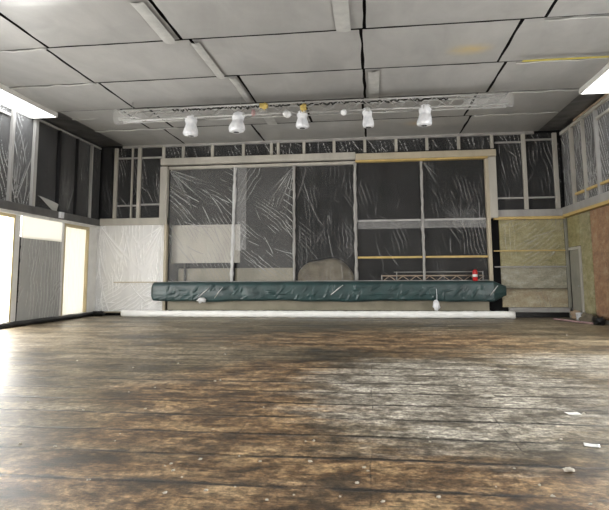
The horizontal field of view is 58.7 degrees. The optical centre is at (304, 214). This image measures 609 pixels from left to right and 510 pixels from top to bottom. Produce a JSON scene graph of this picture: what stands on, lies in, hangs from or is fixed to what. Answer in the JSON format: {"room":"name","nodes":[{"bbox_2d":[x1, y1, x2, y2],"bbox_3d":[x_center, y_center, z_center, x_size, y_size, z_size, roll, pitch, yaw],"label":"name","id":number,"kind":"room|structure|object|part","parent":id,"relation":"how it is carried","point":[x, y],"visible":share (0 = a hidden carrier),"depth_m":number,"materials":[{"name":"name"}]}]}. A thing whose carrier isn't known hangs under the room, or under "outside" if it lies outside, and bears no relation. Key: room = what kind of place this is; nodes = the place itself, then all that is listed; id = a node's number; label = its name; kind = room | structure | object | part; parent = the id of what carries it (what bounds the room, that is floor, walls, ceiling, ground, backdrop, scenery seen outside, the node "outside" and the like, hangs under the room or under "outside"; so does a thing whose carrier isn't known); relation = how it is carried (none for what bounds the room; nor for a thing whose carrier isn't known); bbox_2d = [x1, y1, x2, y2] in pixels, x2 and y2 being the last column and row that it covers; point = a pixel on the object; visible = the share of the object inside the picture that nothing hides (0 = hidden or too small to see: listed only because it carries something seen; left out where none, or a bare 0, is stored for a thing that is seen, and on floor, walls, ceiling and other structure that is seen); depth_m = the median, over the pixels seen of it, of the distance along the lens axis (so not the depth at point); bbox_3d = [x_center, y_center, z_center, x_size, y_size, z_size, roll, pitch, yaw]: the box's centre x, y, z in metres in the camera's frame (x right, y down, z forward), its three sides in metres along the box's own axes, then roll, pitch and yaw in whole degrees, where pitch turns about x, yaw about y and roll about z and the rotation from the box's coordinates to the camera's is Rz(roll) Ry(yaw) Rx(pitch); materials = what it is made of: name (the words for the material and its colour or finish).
{"room":"community hall","nodes":[
{"label":"community hall","id":0,"kind":"room"},
{"bbox_2d":[0,105,100,320],"bbox_3d":[-9.682,-0.898,8.261,0.250,6.600,25.680,-1,-7,7],"label":"wall","id":1,"kind":"structure","parent":0,"point":[48,136],"depth_m":17.66,"materials":[{"name":"black plastic"}]},
{"bbox_2d":[0,212,15,323],"bbox_3d":[-8.768,1.447,14.710,0.210,3.160,2.350,-1,-7,7],"label":"window","id":2,"kind":"structure","parent":1,"relation":"in","point":[6,230],"depth_m":15.74,"materials":[{"name":"white glass"}]},
{"bbox_3d":[-8.862,1.443,14.722,0.020,3.130,2.290,-1,-7,7],"label":"pane","id":3,"kind":"part","parent":2,"relation":"part of","materials":[{"name":"white glass"}]},
{"bbox_3d":[-8.751,-0.074,14.881,0.140,0.100,2.210,-1,-7,7],"label":"frame","id":4,"kind":"part","parent":2,"relation":"part of","materials":[{"name":"beige wood"}]},
{"bbox_2d":[16,238,61,320],"bbox_3d":[-8.328,2.056,17.146,0.067,2.500,2.160,-1,-7,7],"label":"plastic sheet","id":5,"kind":"object","parent":1,"relation":"attached to","point":[40,260],"visible":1,"depth_m":17.05,"materials":[{"name":"grey plastic"}]},
{"bbox_2d":[21,216,61,241],"bbox_3d":[-8.359,0.475,17.315,0.011,0.680,2.130,-1,-7,7],"label":"window","id":6,"kind":"structure","parent":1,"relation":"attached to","point":[31,228],"depth_m":17.24,"materials":[{"name":"white glass"}]},
{"bbox_2d":[0,108,93,217],"bbox_3d":[-8.667,-1.825,14.935,0.100,2.790,10.885,-1,-7,7],"label":"frame","id":7,"kind":"object","parent":1,"relation":"attached to","point":[12,114],"visible":0.84,"depth_m":16.93,"materials":[{"name":"grey wood"}]},
{"bbox_3d":[-8.979,-3.255,12.762,0.070,0.080,6.200,-1,-7,7],"label":"rail","id":8,"kind":"part","parent":7,"relation":"part of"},
{"bbox_2d":[0,312,93,328],"bbox_3d":[-8.953,2.748,11.761,0.226,0.213,17.584,-1,-7,7],"label":"baseboard","id":9,"kind":"structure","parent":1,"relation":"attached to","point":[87,314],"depth_m":17.01,"materials":[{"name":"black plastic"}]},
{"bbox_2d":[0,199,99,225],"bbox_3d":[-8.992,-0.652,12.193,0.135,0.240,17.660,-1,-7,7],"label":"trim","id":10,"kind":"structure","parent":1,"relation":"attached to","point":[4,204],"depth_m":17.22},
{"bbox_2d":[38,195,58,210],"bbox_3d":[-8.235,-0.308,17.430,0.085,0.460,1.154,-1,-7,4],"label":"flap","id":11,"kind":"object","parent":10,"relation":"on","point":[51,204],"visible":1,"depth_m":17.58,"materials":[{"name":"grey"}]},
{"bbox_2d":[0,208,99,228],"bbox_3d":[-9.012,-0.483,12.176,0.099,0.090,17.660,-1,-7,7],"label":"trim","id":12,"kind":"structure","parent":1,"relation":"attached to","point":[1,209],"depth_m":17.43,"materials":[{"name":"white paint"}]},
{"bbox_2d":[0,101,101,149],"bbox_3d":[-9.034,-3.548,12.488,0.060,0.060,17.580,-1,-7,7],"label":"trim","id":13,"kind":"structure","parent":1,"relation":"attached to","point":[40,120],"depth_m":18.62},
{"bbox_2d":[10,215,97,321],"bbox_3d":[-9.536,0.644,8.066,0.030,3.190,25.680,-1,-7,7],"label":"trim","id":14,"kind":"structure","parent":1,"relation":"attached to","point":[93,233],"depth_m":18.51,"materials":[{"name":"white paint"}]},
{"bbox_2d":[58,212,63,217],"bbox_3d":[-8.126,0.021,18.113,0.098,0.200,0.200,-1,-7,7],"label":"junction box","id":15,"kind":"object","parent":1,"relation":"attached to","point":[61,214],"visible":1,"depth_m":18.04,"materials":[{"name":"white plastic"}]},
{"bbox_2d":[61,223,89,315],"bbox_3d":[-8.197,1.962,19.235,0.210,3.160,1.630,-1,-7,7],"label":"window","id":16,"kind":"structure","parent":1,"relation":"in","point":[87,229],"depth_m":19.86,"materials":[{"name":"white paint"}]},
{"bbox_2d":[62,227,85,314],"bbox_3d":[-8.191,1.992,19.236,0.083,3.060,1.500,-1,-7,7],"label":"window pane","id":17,"kind":"object","parent":16,"relation":"hanging from","point":[73,287],"visible":0.96,"depth_m":19.26,"materials":[{"name":"white glass"}]},
{"bbox_3d":[-8.181,0.442,19.406,0.140,0.100,1.490,-1,-7,7],"label":"frame","id":18,"kind":"part","parent":16,"relation":"part of","materials":[{"name":"beige wood"}]},
{"bbox_3d":[-8.076,2.049,20.001,0.140,3.160,0.070,-1,-7,7],"label":"frame","id":19,"kind":"part","parent":16,"relation":"part of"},
{"bbox_2d":[0,315,608,509],"bbox_3d":[-0.999,2.280,6.956,17.980,0.100,25.980,-1,-7,7],"label":"floor","id":20,"kind":"structure","parent":0,"point":[310,377],"depth_m":5.55,"materials":[{"name":"brown wood"}]},
{"bbox_2d":[92,311,105,315],"bbox_3d":[-7.612,3.668,20.090,0.470,0.215,0.387,-1,-7,7],"label":"sack","id":21,"kind":"object","parent":20,"relation":"on","point":[95,313],"visible":1,"depth_m":19.97,"materials":[{"name":"plastic"}]},
{"bbox_2d":[121,310,515,318],"bbox_3d":[0.176,3.445,18.716,13.631,0.257,0.250,-1,-7,7],"label":"tube","id":22,"kind":"object","parent":20,"relation":"on","point":[124,313],"visible":1,"depth_m":18.56,"materials":[{"name":"white plastic"}]},
{"bbox_2d":[159,135,497,310],"bbox_3d":[0.663,0.459,19.684,12.340,6.400,0.240,-1,-7,7],"label":"frame","id":23,"kind":"object","parent":20,"relation":"on","point":[489,155],"visible":0.95,"depth_m":19.74,"materials":[{"name":"wood"}]},
{"bbox_3d":[4.138,0.191,19.348,4.550,0.060,0.040,-1,-7,7],"label":"rail","id":24,"kind":"part","parent":23,"relation":"part of","materials":[{"name":"grey wood"}]},
{"bbox_3d":[4.153,1.501,19.141,4.520,0.070,0.050,-1,-7,7],"label":"rail","id":25,"kind":"part","parent":23,"relation":"part of","materials":[{"name":"beige wood"}]},
{"bbox_2d":[479,395,494,396],"bbox_3d":[2.140,2.135,6.378,0.196,0.028,0.071,0,-7,0],"label":"paper scrap","id":26,"kind":"object","parent":20,"relation":"on","point":[480,395],"visible":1,"depth_m":6.36,"materials":[{"name":"beige paper"}]},
{"bbox_2d":[564,218,571,317],"bbox_3d":[9.003,1.796,18.506,0.090,3.390,0.090,-1,-7,7],"label":"post","id":27,"kind":"object","parent":20,"relation":"on","point":[565,219],"visible":0.77,"depth_m":18.48,"materials":[{"name":"grey wood"}]},
{"bbox_2d":[562,467,574,471],"bbox_3d":[1.918,1.853,3.935,0.090,0.034,0.055,-1,-7,7],"label":"lump","id":28,"kind":"object","parent":20,"relation":"on","point":[566,469],"visible":1,"depth_m":3.92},
{"bbox_2d":[553,318,592,323],"bbox_3d":[8.166,3.253,16.547,0.091,0.054,1.790,1,-7,-11],"label":"film","id":29,"kind":"object","parent":20,"relation":"on","point":[553,318],"visible":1,"depth_m":16.42,"materials":[{"name":"plastic"}]},
{"bbox_2d":[565,412,581,414],"bbox_3d":[2.762,2.046,5.575,0.131,0.006,0.100,0,-7,1],"label":"paper scrap","id":30,"kind":"object","parent":20,"relation":"on","point":[569,413],"visible":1,"depth_m":5.57,"materials":[{"name":"white paper"}]},
{"bbox_2d":[570,309,579,319],"bbox_3d":[8.702,3.252,17.399,0.320,0.418,0.359,-1,-7,7],"label":"board offcuts","id":31,"kind":"object","parent":20,"relation":"on","point":[573,313],"visible":0.66,"depth_m":17.35,"materials":[{"name":"beige wood"}]},
{"bbox_2d":[576,312,581,320],"bbox_3d":[8.632,3.201,16.957,0.270,0.250,0.270,-1,-7,7],"label":"bucket","id":32,"kind":"object","parent":20,"relation":"on","point":[578,314],"visible":0.47,"depth_m":16.90,"materials":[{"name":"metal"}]},
{"bbox_2d":[579,312,595,321],"bbox_3d":[8.517,3.138,16.304,0.454,0.362,0.854,-1,-7,7],"label":"pile","id":33,"kind":"object","parent":20,"relation":"on","point":[585,317],"visible":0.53,"depth_m":16.15,"materials":[{"name":"beige fabric"}]},
{"bbox_2d":[584,443,600,447],"bbox_3d":[2.402,1.928,4.528,0.121,0.006,0.090,-3,-7,24],"label":"paper scrap","id":34,"kind":"object","parent":20,"relation":"on","point":[585,444],"visible":1,"depth_m":4.52,"materials":[{"name":"white paper"}]},
{"bbox_2d":[592,316,605,325],"bbox_3d":[8.473,3.069,15.613,0.337,0.279,0.659,-1,-7,7],"label":"sack","id":35,"kind":"object","parent":20,"relation":"on","point":[597,320],"visible":0.84,"depth_m":15.43,"materials":[{"name":"plastic"}]},
{"bbox_2d":[0,0,608,146],"bbox_3d":[-1.033,-4.312,7.712,17.980,0.430,25.980,-1,-7,7],"label":"ceiling","id":36,"kind":"structure","parent":0,"point":[86,62],"depth_m":12.75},
{"bbox_3d":[-7.537,-3.770,11.168,3.403,0.054,2.187,-1,-7,7],"label":"panel","id":37,"kind":"part","parent":36,"relation":"part of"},
{"bbox_2d":[0,83,57,118],"bbox_3d":[-8.887,-3.800,10.292,0.920,0.140,13.230,-1,-7,7],"label":"ceiling light","id":38,"kind":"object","parent":36,"relation":"attached to","point":[11,98],"depth_m":15.69,"materials":[{"name":"white paint"}]},
{"bbox_3d":[-8.067,-3.058,16.798,0.820,0.140,0.030,-1,-7,7],"label":"frame","id":39,"kind":"part","parent":38,"relation":"part of","materials":[{"name":"white paint"}]},
{"bbox_3d":[-7.312,-3.523,13.343,3.305,0.051,2.188,-1,-7,7],"label":"panel","id":40,"kind":"part","parent":36,"relation":"part of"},
{"bbox_3d":[-6.987,-3.275,15.505,3.409,0.056,2.188,-1,-7,7],"label":"panel","id":41,"kind":"part","parent":36,"relation":"part of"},
{"bbox_3d":[-4.302,-3.828,10.767,3.023,0.058,2.149,-1,-7,7],"label":"panel","id":42,"kind":"part","parent":36,"relation":"part of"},
{"bbox_3d":[-6.448,-3.036,17.642,1.945,0.049,2.188,-1,-7,7],"label":"panel","id":43,"kind":"part","parent":36,"relation":"part of","materials":[{"name":"grey"}]},
{"bbox_3d":[-3.980,-3.591,12.931,3.305,0.046,2.150,-1,-7,7],"label":"panel","id":44,"kind":"part","parent":36,"relation":"part of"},
{"bbox_3d":[-5.940,-2.791,19.837,2.404,0.041,2.297,-1,-7,7],"label":"panel","id":45,"kind":"part","parent":36,"relation":"part of","materials":[{"name":"grey"}]},
{"bbox_3d":[-5.026,-3.055,17.466,0.780,0.059,2.145,-1,-7,7],"label":"panel","id":46,"kind":"part","parent":36,"relation":"part of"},
{"bbox_3d":[-3.413,-3.342,15.062,3.700,0.056,2.150,-1,-7,7],"label":"panel","id":47,"kind":"part","parent":36,"relation":"part of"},
{"bbox_3d":[-3.190,-2.832,19.495,3.065,0.062,2.259,-1,-7,7],"label":"panel","id":48,"kind":"part","parent":36,"relation":"part of","materials":[{"name":"grey"}]},
{"bbox_3d":[-2.254,-3.111,17.122,4.686,0.058,2.149,-1,-7,7],"label":"panel","id":49,"kind":"part","parent":36,"relation":"part of","materials":[{"name":"grey"}]},
{"bbox_3d":[-0.832,-3.895,10.337,3.859,0.059,2.149,-1,-7,7],"label":"panel","id":50,"kind":"part","parent":36,"relation":"part of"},
{"bbox_3d":[-0.500,-3.651,12.499,3.617,0.055,2.150,-1,-7,7],"label":"panel","id":51,"kind":"part","parent":36,"relation":"part of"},
{"bbox_3d":[0.023,-3.412,14.637,3.127,0.047,2.150,-1,-7,7],"label":"panel","id":52,"kind":"part","parent":36,"relation":"part of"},
{"bbox_3d":[0.239,-2.900,19.070,3.738,0.059,2.260,-1,-7,7],"label":"panel","id":53,"kind":"part","parent":36,"relation":"part of","materials":[{"name":"grey"}]},
{"bbox_2d":[118,85,508,123],"bbox_3d":[-0.022,-3.035,15.246,10.927,0.582,0.697,-1,-7,7],"label":"lighting truss","id":54,"kind":"object","parent":36,"relation":"hanging from","point":[425,98],"visible":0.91,"depth_m":14.98,"materials":[{"name":"metal"}]},
{"bbox_2d":[183,115,197,136],"bbox_3d":[-3.221,-2.519,15.350,0.418,0.615,0.425,-1,-7,7],"label":"spotlight","id":55,"kind":"object","parent":54,"relation":"hanging from","point":[190,130],"visible":1,"depth_m":15.22,"materials":[{"name":"white plastic"}]},
{"bbox_2d":[229,111,244,133],"bbox_3d":[-1.895,-2.593,15.198,0.463,0.595,0.467,-1,-7,7],"label":"spotlight","id":56,"kind":"object","parent":54,"relation":"hanging from","point":[237,126],"visible":1,"depth_m":15.05,"materials":[{"name":"white plastic"}]},
{"bbox_2d":[259,102,267,109],"bbox_3d":[-1.132,-2.992,15.015,0.277,0.226,0.155,-1,-7,7],"label":"bundle","id":57,"kind":"object","parent":54,"relation":"on","point":[264,105],"visible":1,"depth_m":14.98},
{"bbox_2d":[283,110,291,117],"bbox_3d":[-0.475,-2.764,14.903,0.243,0.231,0.175,-1,-7,7],"label":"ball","id":58,"kind":"object","parent":54,"relation":"hanging from","point":[287,114],"visible":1,"depth_m":14.84,"materials":[{"name":"white plastic"}]},
{"bbox_2d":[296,110,308,128],"bbox_3d":[-0.053,-2.630,14.960,0.375,0.514,0.389,-1,-7,7],"label":"spotlight","id":59,"kind":"object","parent":54,"relation":"hanging from","point":[302,123],"visible":0.98,"depth_m":14.84,"materials":[{"name":"white plastic"}]},
{"bbox_2d":[300,103,306,112],"bbox_3d":[-0.041,-2.912,14.841,0.214,0.300,0.144,-1,-7,7],"label":"bundle","id":60,"kind":"object","parent":54,"relation":"attached to","point":[303,107],"visible":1,"depth_m":14.82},
{"bbox_2d":[341,109,346,115],"bbox_3d":[1.062,-2.772,14.707,0.170,0.175,0.169,-1,-7,7],"label":"ball","id":61,"kind":"object","parent":54,"relation":"hanging from","point":[343,111],"visible":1,"depth_m":14.65,"materials":[{"name":"white plastic"}]},
{"bbox_2d":[362,107,373,127],"bbox_3d":[1.729,-2.644,14.740,0.321,0.575,0.334,-1,-7,7],"label":"spotlight","id":62,"kind":"object","parent":54,"relation":"hanging from","point":[368,122],"visible":0.99,"depth_m":14.63,"materials":[{"name":"white plastic"}]},
{"bbox_2d":[417,104,431,126],"bbox_3d":[3.215,-2.673,14.556,0.419,0.595,0.399,-1,-7,7],"label":"spotlight","id":63,"kind":"object","parent":54,"relation":"hanging from","point":[425,119],"visible":0.99,"depth_m":14.42,"materials":[{"name":"white plastic"}]},
{"bbox_3d":[0.952,-3.170,16.724,1.630,0.062,2.149,-1,-7,7],"label":"panel","id":64,"kind":"part","parent":36,"relation":"part of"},
{"bbox_3d":[3.792,-2.973,18.631,3.303,0.051,2.259,-1,-7,7],"label":"panel","id":65,"kind":"part","parent":36,"relation":"part of","materials":[{"name":"grey"}]},
{"bbox_3d":[3.379,-3.233,16.425,3.158,0.041,2.150,-1,-7,7],"label":"panel","id":66,"kind":"part","parent":36,"relation":"part of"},
{"bbox_3d":[3.273,-3.471,14.235,3.318,0.054,2.150,-1,-7,7],"label":"panel","id":67,"kind":"part","parent":36,"relation":"part of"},
{"bbox_3d":[2.892,-3.714,12.078,3.151,0.058,2.150,-1,-7,7],"label":"panel","id":68,"kind":"part","parent":36,"relation":"part of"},
{"bbox_3d":[2.869,-3.970,9.879,3.501,0.050,2.149,-1,-7,7],"label":"panel","id":69,"kind":"part","parent":36,"relation":"part of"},
{"bbox_3d":[6.803,-3.028,18.258,2.671,0.059,2.298,-1,-7,7],"label":"panel","id":70,"kind":"part","parent":36,"relation":"part of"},
{"bbox_3d":[6.417,-3.283,16.048,2.884,0.051,2.187,-1,-7,7],"label":"panel","id":71,"kind":"part","parent":36,"relation":"part of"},
{"bbox_3d":[6.669,-3.542,13.814,3.425,0.049,2.187,-1,-7,7],"label":"panel","id":72,"kind":"part","parent":36,"relation":"part of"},
{"bbox_3d":[6.301,-3.786,11.657,3.616,0.050,2.187,-1,-7,7],"label":"panel","id":73,"kind":"part","parent":36,"relation":"part of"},
{"bbox_3d":[6.236,-4.035,9.462,3.196,0.055,2.188,-1,-7,7],"label":"panel","id":74,"kind":"part","parent":36,"relation":"part of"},
{"bbox_2d":[579,62,608,94],"bbox_3d":[7.182,-4.110,8.302,0.970,0.140,13.230,-1,-7,7],"label":"ceiling light","id":75,"kind":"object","parent":36,"relation":"attached to","point":[599,84],"depth_m":14.20,"materials":[{"name":"white paint"}]},
{"bbox_3d":[8.002,-3.369,14.808,0.870,0.140,0.030,-1,-7,7],"label":"frame","id":76,"kind":"part","parent":75,"relation":"part of","materials":[{"name":"white paint"}]},
{"bbox_3d":[7.180,-4.089,8.284,0.870,0.044,13.200,-1,-7,7],"label":"pane","id":77,"kind":"part","parent":75,"relation":"part of","materials":[{"name":"white plastic"}]},
{"bbox_2d":[166,300,489,310],"bbox_3d":[0.985,3.267,21.281,13.000,1.180,4.420,-1,-7,7],"label":"stage front","id":78,"kind":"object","parent":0,"point":[274,305],"depth_m":19.29,"materials":[{"name":"beige wood"}]},
{"bbox_2d":[171,224,239,280],"bbox_3d":[-3.916,1.507,20.639,3.000,2.220,0.100,-1,-7,7],"label":"display board","id":79,"kind":"object","parent":78,"relation":"on","point":[189,243],"visible":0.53,"depth_m":20.62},
{"bbox_3d":[-4.557,1.621,20.727,0.080,2.020,0.060,-1,-7,7],"label":"board leg","id":80,"kind":"part","parent":79,"relation":"part of","materials":[{"name":"grey metal"}]},
{"bbox_3d":[-2.672,1.585,20.494,0.080,2.020,0.060,-1,-7,7],"label":"board leg","id":81,"kind":"part","parent":79,"relation":"part of","materials":[{"name":"grey metal"}]},
{"bbox_2d":[178,268,292,280],"bbox_3d":[-2.600,2.322,20.558,4.500,0.570,0.150,-1,-7,7],"label":"bench","id":82,"kind":"object","parent":78,"relation":"on","point":[192,274],"visible":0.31,"depth_m":20.47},
{"bbox_2d":[298,259,353,280],"bbox_3d":[0.810,2.100,20.250,2.050,0.906,0.840,-1,-7,7],"label":"heap","id":83,"kind":"object","parent":78,"relation":"on","point":[326,269],"visible":0.96,"depth_m":19.91,"materials":[{"name":"beige"}]},
{"bbox_2d":[151,280,506,301],"bbox_3d":[0.621,2.726,19.258,12.606,0.751,0.582,-1,-7,7],"label":"tarpaulin","id":84,"kind":"object","parent":78,"relation":"on","point":[306,291],"depth_m":19.00,"materials":[{"name":"teal plastic"}]},
{"bbox_2d":[196,297,205,302],"bbox_3d":[-3.704,3.075,19.427,0.374,0.221,0.127,-1,-7,7],"label":"bundle","id":85,"kind":"object","parent":84,"relation":"hanging from","point":[201,299],"visible":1,"depth_m":19.39,"materials":[{"name":"white plastic"}]},
{"bbox_3d":[0.701,2.394,19.530,11.700,0.030,0.060,-1,-7,7],"label":"edge strip","id":86,"kind":"part","parent":84,"relation":"part of","materials":[{"name":"teal plastic"}]},
{"bbox_2d":[433,289,439,310],"bbox_3d":[4.473,2.914,18.395,0.264,0.772,0.142,-1,-7,7],"label":"hanging bag","id":87,"kind":"object","parent":84,"relation":"hanging from","point":[436,306],"visible":0.98,"depth_m":18.34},
{"bbox_2d":[472,268,478,280],"bbox_3d":[5.903,2.053,18.680,0.217,0.460,0.173,-1,-7,7],"label":"fire extinguisher","id":88,"kind":"object","parent":84,"relation":"on","point":[475,273],"visible":1,"depth_m":18.62,"materials":[{"name":"red metal"}]},
{"bbox_2d":[381,271,483,279],"bbox_3d":[4.543,2.225,19.280,3.593,0.400,0.087,-1,-7,7],"label":"barrier","id":89,"kind":"object","parent":78,"relation":"on","point":[396,275],"visible":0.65,"depth_m":19.25,"materials":[{"name":"grey metal"}]},
{"bbox_3d":[4.519,2.173,19.267,3.550,0.042,0.042,-1,-7,7],"label":"rail","id":90,"kind":"part","parent":89,"relation":"part of","materials":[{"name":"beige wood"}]},
{"bbox_3d":[4.748,2.045,19.303,3.100,0.031,0.031,-1,-7,7],"label":"rail","id":91,"kind":"part","parent":89,"relation":"part of","materials":[{"name":"grey metal"}]},
{"bbox_2d":[171,159,488,280],"bbox_3d":[1.022,-0.171,22.110,13.400,5.800,3.950,-1,-7,7],"label":"plastic sheeting","id":92,"kind":"structure","parent":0,"point":[324,200],"depth_m":23.73,"materials":[{"name":"plastic"}]},
{"bbox_2d":[98,130,568,314],"bbox_3d":[0.576,0.392,19.972,17.780,6.600,0.250,-1,-7,7],"label":"wall","id":93,"kind":"structure","parent":0,"point":[539,157],"depth_m":19.89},
{"bbox_2d":[95,225,163,311],"bbox_3d":[-6.602,2.020,20.472,2.690,3.250,0.060,-1,-7,7],"label":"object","id":94,"kind":"object","parent":93,"relation":"attached to","point":[125,253],"visible":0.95,"depth_m":20.50,"materials":[{"name":"white plastic"}]},
{"bbox_2d":[114,282,153,282],"bbox_3d":[-6.352,2.542,20.336,1.700,0.040,0.030,-1,-7,7],"label":"batten","id":95,"kind":"object","parent":94,"relation":"attached to","point":[114,282],"visible":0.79,"depth_m":20.32,"materials":[{"name":"wood"}]},
{"bbox_2d":[100,218,167,225],"bbox_3d":[-6.506,0.276,20.665,2.680,0.260,0.150,-1,-7,7],"label":"trim","id":96,"kind":"structure","parent":93,"relation":"attached to","point":[117,221],"depth_m":20.61,"materials":[{"name":"beige wood"}]},
{"bbox_2d":[112,147,161,218],"bbox_3d":[-6.411,-1.223,20.813,1.890,2.730,0.110,-1,-7,7],"label":"frame","id":97,"kind":"object","parent":93,"relation":"attached to","point":[138,205],"visible":0.96,"depth_m":20.81,"materials":[{"name":"grey wood"}]},
{"bbox_3d":[-6.806,-0.334,20.782,0.800,0.060,0.070,-1,-7,7],"label":"rail","id":98,"kind":"part","parent":97,"relation":"part of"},
{"bbox_3d":[-6.815,-2.172,20.992,0.800,0.060,0.070,-1,-7,7],"label":"rail","id":99,"kind":"part","parent":97,"relation":"part of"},
{"bbox_3d":[-5.872,-2.190,20.876,0.800,0.060,0.070,-1,-7,7],"label":"rail","id":100,"kind":"part","parent":97,"relation":"part of","materials":[{"name":"grey wood"}]},
{"bbox_2d":[123,131,533,148],"bbox_3d":[0.536,-2.759,20.143,15.280,0.100,0.110,-1,-7,7],"label":"trim","id":101,"kind":"structure","parent":93,"relation":"attached to","point":[523,132],"depth_m":20.01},
{"bbox_2d":[494,133,560,208],"bbox_3d":[7.818,-1.517,19.053,2.090,2.690,0.110,-1,-7,7],"label":"frame","id":102,"kind":"object","parent":93,"relation":"attached to","point":[553,138],"visible":0.99,"depth_m":18.96,"materials":[{"name":"grey wood"}]},
{"bbox_3d":[7.225,-2.562,19.267,0.900,0.060,0.070,-1,-7,7],"label":"rail","id":103,"kind":"part","parent":102,"relation":"part of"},
{"bbox_3d":[7.235,-0.575,19.040,0.900,0.060,0.070,-1,-7,7],"label":"rail","id":104,"kind":"part","parent":102,"relation":"part of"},
{"bbox_3d":[8.261,-2.641,19.146,0.910,0.060,0.070,-1,-7,7],"label":"rail","id":105,"kind":"part","parent":102,"relation":"part of","materials":[{"name":"grey wood"}]},
{"bbox_3d":[8.272,-0.595,18.911,0.910,0.060,0.070,-1,-7,7],"label":"rail","id":106,"kind":"part","parent":102,"relation":"part of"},
{"bbox_2d":[493,209,564,219],"bbox_3d":[7.801,-0.001,18.888,2.360,0.340,0.160,-1,-7,7],"label":"trim","id":107,"kind":"structure","parent":93,"relation":"attached to","point":[526,214],"depth_m":18.81,"materials":[{"name":"beige wood"}]},
{"bbox_2d":[498,219,564,249],"bbox_3d":[7.892,0.714,18.855,2.160,1.074,0.058,-1,-7,7],"label":"panel","id":108,"kind":"object","parent":93,"relation":"attached to","point":[540,234],"visible":1,"depth_m":18.83,"materials":[{"name":"beige wood"}]},
{"bbox_2d":[500,251,565,265],"bbox_3d":[7.896,1.529,18.761,2.160,0.534,0.058,-1,-7,7],"label":"panel","id":109,"kind":"object","parent":93,"relation":"attached to","point":[507,258],"visible":1,"depth_m":18.73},
{"bbox_2d":[501,267,566,287],"bbox_3d":[7.899,2.175,18.687,2.160,0.734,0.058,-1,-7,7],"label":"panel","id":110,"kind":"object","parent":93,"relation":"attached to","point":[511,277],"visible":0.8,"depth_m":18.66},
{"bbox_2d":[502,289,567,306],"bbox_3d":[7.903,2.865,18.608,2.160,0.624,0.058,-1,-7,7],"label":"panel","id":111,"kind":"object","parent":93,"relation":"attached to","point":[514,297],"visible":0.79,"depth_m":18.57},
{"bbox_2d":[509,307,572,316],"bbox_3d":[8.047,3.337,18.476,2.060,0.330,0.140,-1,-7,7],"label":"baseboard","id":112,"kind":"structure","parent":93,"relation":"attached to","point":[519,311],"depth_m":18.43,"materials":[{"name":"black plastic"}]},
{"bbox_3d":[7.872,1.630,18.635,2.140,3.040,0.072,-1,-7,7],"label":"plastic sheet","id":113,"kind":"object","parent":93,"relation":"attached to","visible":0},
{"bbox_2d":[494,250,565,251],"bbox_3d":[7.763,1.247,18.710,2.360,0.040,0.060,-1,-7,7],"label":"batten","id":114,"kind":"object","parent":113,"relation":"attached to","point":[494,250],"visible":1,"depth_m":18.70,"materials":[{"name":"beige wood"}]},
{"bbox_2d":[494,266,566,266],"bbox_3d":[7.766,1.793,18.647,2.360,0.040,0.060,-1,-7,7],"label":"batten","id":115,"kind":"object","parent":113,"relation":"attached to","point":[494,266],"visible":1,"depth_m":18.62,"materials":[{"name":"grey wood"}]},
{"bbox_2d":[506,288,567,288],"bbox_3d":[7.770,2.538,18.562,2.360,0.040,0.060,-1,-7,7],"label":"batten","id":116,"kind":"object","parent":113,"relation":"attached to","point":[506,288],"visible":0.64,"depth_m":18.51,"materials":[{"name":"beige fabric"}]},
{"bbox_2d":[561,101,608,320],"bbox_3d":[7.612,-1.232,6.119,0.250,6.600,25.680,-1,-7,7],"label":"wall","id":117,"kind":"structure","parent":0,"point":[603,125],"depth_m":16.82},
{"bbox_2d":[567,214,580,246],"bbox_3d":[8.968,0.553,18.018,0.048,1.010,1.080,-1,-7,7],"label":"panel","id":118,"kind":"object","parent":117,"relation":"attached to","point":[573,224],"visible":0.98,"depth_m":18.00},
{"bbox_2d":[568,246,584,312],"bbox_3d":[8.947,2.217,17.831,0.108,2.300,1.040,-1,-7,7],"label":"door","id":119,"kind":"structure","parent":117,"relation":"in","point":[575,255],"depth_m":17.77,"materials":[{"name":"metal"}]},
{"bbox_3d":[8.905,2.165,17.376,0.078,2.300,0.120,-1,-7,7],"label":"frame","id":120,"kind":"part","parent":119,"relation":"part of","materials":[{"name":"beige wood"}]},
{"bbox_2d":[559,93,608,134],"bbox_3d":[8.266,-3.513,13.336,0.100,0.170,11.560,-1,-7,7],"label":"trim","id":121,"kind":"structure","parent":117,"relation":"attached to","point":[605,98],"depth_m":16.49,"materials":[{"name":"beige wood"}]},
{"bbox_2d":[561,191,608,217],"bbox_3d":[8.269,-0.710,13.072,0.165,0.340,11.670,-1,-7,7],"label":"trim","id":122,"kind":"structure","parent":117,"relation":"attached to","point":[600,200],"depth_m":16.57,"materials":[{"name":"grey wood"}]},
{"bbox_2d":[579,211,596,315],"bbox_3d":[8.853,1.546,16.931,0.048,3.230,0.830,-1,-7,7],"label":"panel","id":123,"kind":"object","parent":117,"relation":"attached to","point":[584,218],"visible":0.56,"depth_m":16.88,"materials":[{"name":"beige wood"}]},
{"bbox_2d":[568,108,608,203],"bbox_3d":[8.453,-1.980,14.690,0.100,2.530,6.620,-1,-7,7],"label":"frame","id":124,"kind":"object","parent":117,"relation":"attached to","point":[596,116],"visible":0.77,"depth_m":16.81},
{"bbox_3d":[8.465,-1.029,14.519,0.070,0.080,6.500,-1,-7,7],"label":"rail","id":125,"kind":"part","parent":124,"relation":"part of","materials":[{"name":"beige wood"}]},
{"bbox_3d":[8.331,-3.078,13.755,0.070,0.080,4.500,-1,-7,7],"label":"rail","id":126,"kind":"part","parent":124,"relation":"part of","materials":[{"name":"beige wood"}]},
{"bbox_2d":[590,205,608,319],"bbox_3d":[8.565,1.286,14.648,0.048,3.230,3.700,-1,-7,7],"label":"wall panel","id":127,"kind":"object","parent":117,"relation":"attached to","point":[599,218],"visible":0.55,"depth_m":15.88,"materials":[{"name":"brown wood"}]}
]}

